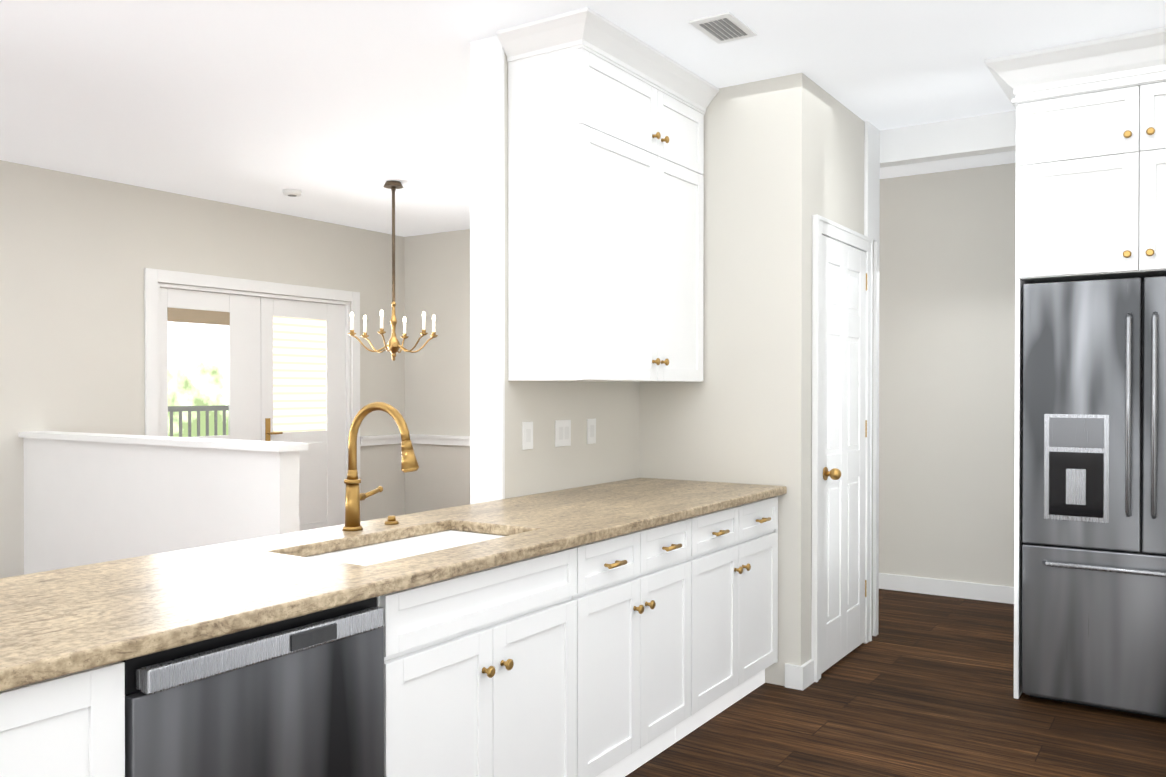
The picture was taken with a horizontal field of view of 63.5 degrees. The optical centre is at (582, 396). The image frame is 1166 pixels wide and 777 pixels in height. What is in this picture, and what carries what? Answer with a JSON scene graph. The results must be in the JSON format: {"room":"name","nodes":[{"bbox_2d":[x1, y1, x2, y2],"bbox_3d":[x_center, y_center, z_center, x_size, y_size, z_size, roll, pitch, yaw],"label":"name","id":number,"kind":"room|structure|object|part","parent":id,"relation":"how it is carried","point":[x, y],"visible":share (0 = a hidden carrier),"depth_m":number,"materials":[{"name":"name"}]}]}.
{"room":"kitchen","nodes":[
{"label":"kitchen","id":0,"kind":"room"},
{"bbox_2d":[18,431,307,574],"bbox_3d":[-2.475,0.768,5.347,2.500,1.085,0.180,0,1,33],"label":"wall","id":1,"kind":"structure","parent":0,"point":[91,498],"depth_m":5.25,"materials":[{"name":"paint"}]},
{"bbox_2d":[0,160,404,577],"bbox_3d":[-4.387,-0.075,4.845,0.150,2.780,9.950,0,1,33],"label":"wall","id":2,"kind":"structure","parent":0,"point":[79,254],"depth_m":6.48,"materials":[{"name":"paint"}]},
{"bbox_2d":[144,268,359,530],"bbox_3d":[-2.593,0.187,7.540,0.182,2.210,2.020,0,1,33],"label":"french door","id":3,"kind":"structure","parent":2,"relation":"in","point":[222,362],"depth_m":7.52,"materials":[{"name":"white wood"}]},
{"bbox_3d":[-2.489,0.272,7.591,0.064,0.200,0.120,0,1,33],"label":"handle","id":4,"kind":"part","parent":3,"relation":"part of","materials":[{"name":"gold metal"}]},
{"bbox_2d":[504,52,639,498],"bbox_3d":[-0.083,-0.070,4.299,0.160,2.780,1.090,0,1,33],"label":"wall","id":5,"kind":"structure","parent":0,"point":[545,464],"depth_m":4.16,"materials":[{"name":"paint"}]},
{"bbox_2d":[470,35,504,503],"bbox_3d":[-0.390,-0.065,3.836,0.167,2.778,0.016,0,1,33],"label":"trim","id":6,"kind":"structure","parent":5,"relation":"attached to","point":[487,307],"depth_m":3.82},
{"bbox_2d":[522,422,532,449],"bbox_3d":[-0.230,0.161,3.924,0.008,0.115,0.070,0,1,33],"label":"outlet","id":7,"kind":"object","parent":5,"relation":"attached to","point":[527,427],"depth_m":3.92,"materials":[{"name":"white plastic"}]},
{"bbox_2d":[555,420,570,446],"bbox_3d":[-0.087,0.159,4.141,0.008,0.115,0.115,0,1,33],"label":"outlet","id":8,"kind":"object","parent":5,"relation":"attached to","point":[562,432],"depth_m":4.13,"materials":[{"name":"white plastic"}]},
{"bbox_2d":[587,418,595,443],"bbox_3d":[0.040,0.157,4.333,0.008,0.115,0.070,0,1,33],"label":"outlet","id":9,"kind":"object","parent":5,"relation":"attached to","point":[591,423],"depth_m":4.33,"materials":[{"name":"white plastic"}]},
{"bbox_2d":[496,7,718,381],"bbox_3d":[0.150,-0.762,4.104,0.433,1.388,1.142,0,1,33],"label":"upper cabinet","id":10,"kind":"object","parent":5,"relation":"attached to","point":[605,196],"visible":1,"depth_m":3.79,"materials":[{"name":"white wood"}]},
{"bbox_2d":[0,0,1165,236],"bbox_3d":[-1.276,-1.473,2.875,7.800,0.050,10.100,0,1,33],"label":"ceiling","id":11,"kind":"structure","parent":0,"point":[340,112],"depth_m":4.26,"materials":[{"name":"paint"}]},
{"bbox_2d":[282,189,301,196],"bbox_3d":[-2.087,-1.462,6.760,0.136,0.037,0.136,0,1,33],"label":"smoke detector","id":12,"kind":"object","parent":11,"relation":"attached to","point":[292,192],"visible":1,"depth_m":6.72,"materials":[{"name":"white plastic"}]},
{"bbox_2d":[348,180,437,360],"bbox_3d":[-1.304,-0.863,6.484,0.630,1.229,0.558,0,1,33],"label":"chandelier","id":13,"kind":"object","parent":11,"relation":"hanging from","point":[393,346],"visible":1,"depth_m":6.47,"materials":[{"name":"gold metal"}]},
{"bbox_2d":[689,12,756,43],"bbox_3d":[0.553,-1.449,3.709,0.170,0.009,0.270,0,1,33],"label":"ceiling vent","id":14,"kind":"object","parent":11,"relation":"in","point":[725,27],"visible":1,"depth_m":3.69,"materials":[{"name":"white metal"}]},
{"bbox_2d":[404,163,1015,586],"bbox_3d":[1.481,-0.092,6.848,7.450,2.780,0.150,0,1,33],"label":"wall","id":15,"kind":"structure","parent":0,"point":[946,363],"depth_m":6.23,"materials":[{"name":"paint"}]},
{"bbox_2d":[360,434,469,445],"bbox_3d":[-0.283,0.399,7.582,3.698,0.085,0.568,0,1,33],"label":"trim","id":16,"kind":"structure","parent":15,"relation":"attached to","point":[416,439],"depth_m":8.54,"materials":[{"name":"white wood"}]},
{"bbox_2d":[879,573,1013,603],"bbox_3d":[1.043,1.244,7.049,6.510,0.105,0.016,0,1,33],"label":"baseboard","id":17,"kind":"structure","parent":15,"relation":"attached to","point":[950,588],"depth_m":6.16,"materials":[{"name":"white wood"}]},
{"bbox_2d":[640,72,873,685],"bbox_3d":[0.883,-0.076,5.003,1.000,2.780,1.150,0,1,33],"label":"wall","id":18,"kind":"structure","parent":0,"point":[783,159],"depth_m":4.38,"materials":[{"name":"paint"}]},
{"bbox_2d":[811,214,872,681],"bbox_3d":[1.334,0.237,4.694,0.092,2.160,0.865,0,1,33],"label":"closet door","id":19,"kind":"structure","parent":18,"relation":"in","point":[842,373],"depth_m":4.67,"materials":[{"name":"white wood"}]},
{"bbox_2d":[864,121,879,635],"bbox_3d":[1.566,-0.077,5.111,0.018,2.780,0.220,0,1,33],"label":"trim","id":20,"kind":"structure","parent":18,"relation":"attached to","point":[872,183],"depth_m":5.16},
{"bbox_2d":[625,589,1165,776],"bbox_3d":[-1.276,1.357,2.899,7.800,0.050,10.100,0,1,33],"label":"floor","id":21,"kind":"structure","parent":0,"point":[920,685],"depth_m":3.82,"materials":[{"name":"brown wood"}]},
{"bbox_2d":[122,597,383,776],"bbox_3d":[-0.895,0.902,2.124,0.664,0.873,0.622,0,1,33],"label":"dishwasher","id":22,"kind":"object","parent":21,"relation":"on","point":[301,696],"visible":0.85,"depth_m":1.93,"materials":[{"name":"grey metal"}]},
{"bbox_3d":[-0.639,0.512,1.952,0.042,0.046,0.586,0,1,33],"label":"handle","id":23,"kind":"part","parent":22,"relation":"part of","materials":[{"name":"silver metal"}]},
{"bbox_2d":[377,546,595,776],"bbox_3d":[-0.505,0.894,2.781,0.665,0.879,0.885,0,1,33],"label":"base cabinet","id":24,"kind":"object","parent":21,"relation":"on","point":[492,673],"depth_m":2.58,"materials":[{"name":"white wood"}]},
{"bbox_2d":[0,478,786,693],"bbox_3d":[-0.349,0.434,3.045,0.771,0.036,3.479,0,1,33],"label":"countertop","id":25,"kind":"structure","parent":24,"relation":"on","point":[57,624],"depth_m":2.26,"materials":[{"name":"beige stone"}]},
{"bbox_2d":[336,402,418,529],"bbox_3d":[-0.599,0.215,2.925,0.305,0.403,0.148,0,1,33],"label":"faucet","id":26,"kind":"object","parent":25,"relation":"on","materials":[{"name":"gold metal"}]},
{"bbox_2d":[308,526,507,561],"bbox_3d":[-0.497,0.549,2.775,0.394,0.214,0.764,0,1,33],"label":"sink","id":27,"kind":"object","parent":25,"relation":"in","point":[423,539],"depth_m":2.90,"materials":[{"name":"white ceramic"}]},
{"bbox_2d":[596,518,703,776],"bbox_3d":[-0.080,0.888,3.426,0.665,0.879,0.902,0,1,33],"label":"base cabinet","id":28,"kind":"object","parent":21,"relation":"on","point":[622,628],"depth_m":3.30,"materials":[{"name":"white wood"}]},
{"bbox_2d":[704,498,777,722],"bbox_3d":[0.361,0.882,4.096,0.665,0.879,0.947,0,1,33],"label":"base cabinet","id":29,"kind":"object","parent":21,"relation":"on","point":[741,544],"depth_m":3.94,"materials":[{"name":"white wood"}]},
{"bbox_2d":[985,27,1165,698],"bbox_3d":[2.413,-0.068,4.164,1.038,2.778,0.900,0,1,33],"label":"tall cabinet","id":30,"kind":"object","parent":21,"relation":"on","point":[1090,159],"visible":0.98,"depth_m":3.95,"materials":[{"name":"white wood"}]},
{"bbox_2d":[1022,276,1165,718],"bbox_3d":[2.477,0.415,4.153,0.883,1.812,0.846,0,1,33],"label":"fridge","id":31,"kind":"object","parent":21,"relation":"on","point":[1094,517],"visible":1,"depth_m":3.93,"materials":[{"name":"silver metal"}]},
{"bbox_2d":[880,110,1015,167],"bbox_3d":[1.968,-1.376,5.039,0.840,0.180,0.118,0,1,33],"label":"header beam","id":32,"kind":"structure","parent":0,"point":[993,133],"depth_m":5.00,"materials":[{"name":"white paint"}]}
]}

